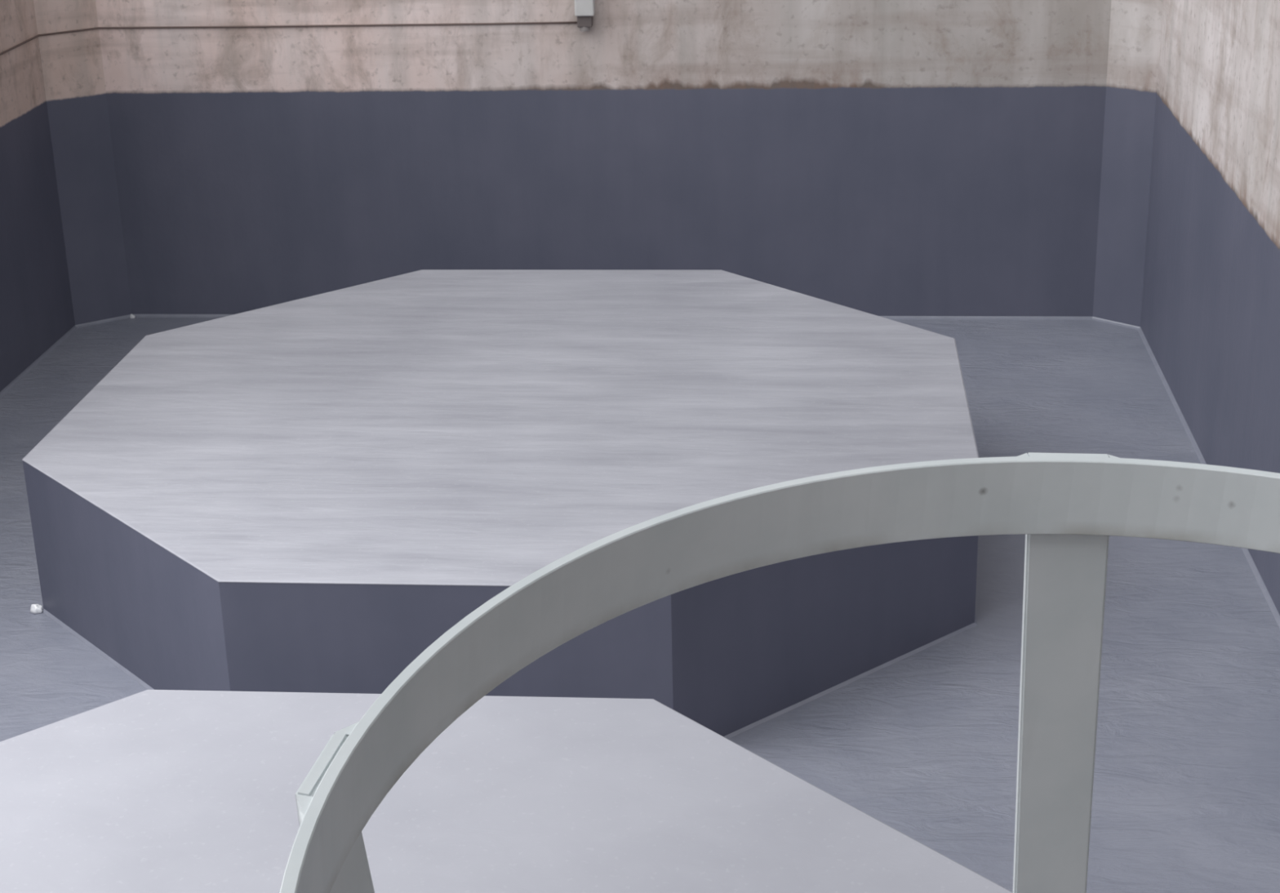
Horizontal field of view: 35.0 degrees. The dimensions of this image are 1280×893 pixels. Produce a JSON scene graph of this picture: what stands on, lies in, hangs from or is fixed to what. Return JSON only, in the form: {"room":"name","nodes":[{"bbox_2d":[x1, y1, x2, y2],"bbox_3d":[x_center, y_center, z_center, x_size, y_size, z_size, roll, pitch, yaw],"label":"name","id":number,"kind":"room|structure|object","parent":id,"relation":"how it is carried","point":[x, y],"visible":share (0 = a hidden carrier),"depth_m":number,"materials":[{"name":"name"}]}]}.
{"room":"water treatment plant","nodes":[
{"label":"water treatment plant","id":0,"kind":"room"},
{"bbox_2d":[0,0,75,391],"bbox_3d":[-4.234,0.548,5.856,0.250,2.500,13.874,0,21,5],"label":"wall","id":1,"kind":"structure","parent":0,"point":[37,310],"depth_m":11.84,"materials":[{"name":"paint"}]},
{"bbox_2d":[0,325,77,397],"bbox_3d":[-4.076,1.725,6.243,0.022,0.020,13.773,0,21,5],"label":"baseboard","id":2,"kind":"structure","parent":1,"relation":"attached to","point":[71,331],"depth_m":12.01,"materials":[{"name":"plastic"}]},
{"bbox_2d":[0,22,577,55],"bbox_3d":[-2.462,-0.273,6.312,3.189,0.024,12.403,0,21,5],"label":"cable","id":3,"kind":"object","parent":1,"relation":"attached to","point":[528,23],"visible":1,"depth_m":12.05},
{"bbox_2d":[33,0,132,324],"bbox_3d":[-3.480,-1.978,12.376,0.581,2.500,0.255,-16,25,-33],"label":"wall","id":4,"kind":"structure","parent":0,"point":[72,63],"depth_m":12.37,"materials":[{"name":"paint"}]},
{"bbox_2d":[75,314,130,328],"bbox_3d":[-3.361,-0.788,12.733,0.371,0.020,0.022,-15,25,-31],"label":"baseboard","id":5,"kind":"structure","parent":4,"relation":"attached to","point":[125,317],"depth_m":12.73,"materials":[{"name":"plastic"}]},
{"bbox_2d":[95,0,1111,316],"bbox_3d":[-0.253,-2.057,12.235,6.180,2.600,0.250,0,21,5],"label":"wall","id":6,"kind":"structure","parent":0,"point":[878,157],"depth_m":12.19,"materials":[{"name":"paint"}]},
{"bbox_2d":[574,0,595,31],"bbox_3d":[-0.328,-2.824,11.756,0.143,0.823,0.100,0,21,5],"label":"drain pipe","id":7,"kind":"object","parent":6,"relation":"attached to","point":[584,10],"visible":1,"depth_m":11.82,"materials":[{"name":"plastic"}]},
{"bbox_2d":[579,26,590,31],"bbox_3d":[-0.324,-2.455,11.903,0.068,0.030,0.068,0,21,5],"label":"outlet","id":8,"kind":"object","parent":7,"relation":"attached to","point":[581,28],"depth_m":11.88,"materials":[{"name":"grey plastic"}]},
{"bbox_2d":[133,314,1092,319],"bbox_3d":[-0.232,-0.804,12.573,5.985,0.020,0.022,0,21,5],"label":"baseboard","id":9,"kind":"structure","parent":6,"relation":"attached to","point":[975,317],"depth_m":12.40,"materials":[{"name":"plastic"}]},
{"bbox_2d":[0,317,1279,892],"bbox_3d":[-0.803,1.763,6.308,7.330,0.250,14.404,0,21,5],"label":"floor","id":10,"kind":"structure","parent":0,"point":[1186,793],"depth_m":8.05,"materials":[{"name":"grey concrete"}]},
{"bbox_2d":[30,604,43,613],"bbox_3d":[-2.615,0.699,8.786,0.058,0.041,0.053,0,21,5],"label":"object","id":11,"kind":"object","parent":10,"relation":"on","point":[35,608],"visible":1,"depth_m":8.77,"materials":[{"name":"white"}]},
{"bbox_2d":[22,269,978,738],"bbox_3d":[-0.535,0.095,9.295,4.024,0.708,4.076,0,21,5],"label":"plinth","id":12,"kind":"object","parent":10,"relation":"on","point":[307,494],"visible":0.77,"depth_m":8.35,"materials":[{"name":"concrete"}]},
{"bbox_2d":[0,689,1013,892],"bbox_3d":[-0.935,1.851,4.753,4.024,0.708,4.076,0,21,5],"label":"plinth","id":13,"kind":"object","parent":10,"relation":"on","point":[148,791],"visible":0.92,"depth_m":5.83,"materials":[{"name":"concrete"}]},
{"bbox_2d":[279,452,1279,892],"bbox_3d":[0.313,1.679,1.415,0.823,3.371,1.066,-1,21,1],"label":"railing","id":14,"kind":"object","parent":10,"relation":"on","point":[1067,507],"visible":1,"depth_m":1.08,"materials":[{"name":"grey metal"}]},
{"bbox_2d":[1092,0,1162,326],"bbox_3d":[2.936,-1.978,11.823,0.251,2.600,0.546,-20,28,-40],"label":"wall","id":15,"kind":"structure","parent":0,"point":[1135,30],"depth_m":11.86,"materials":[{"name":"paint"}]},
{"bbox_2d":[1092,316,1140,329],"bbox_3d":[2.863,-0.744,12.216,0.326,0.020,0.022,18,28,40],"label":"baseboard","id":16,"kind":"structure","parent":15,"relation":"attached to","point":[1094,318],"depth_m":12.22,"materials":[{"name":"plastic"}]},
{"bbox_2d":[1140,0,1279,614],"bbox_3d":[2.519,0.459,5.236,0.250,2.800,13.894,0,21,5],"label":"wall","id":17,"kind":"structure","parent":0,"point":[1210,321],"depth_m":9.72,"materials":[{"name":"paint"}]},
{"bbox_2d":[1137,327,1279,628],"bbox_3d":[2.414,1.772,5.703,0.022,0.020,13.801,0,21,5],"label":"baseboard","id":18,"kind":"structure","parent":17,"relation":"attached to","point":[1246,553],"depth_m":10.32,"materials":[{"name":"plastic"}]}
]}

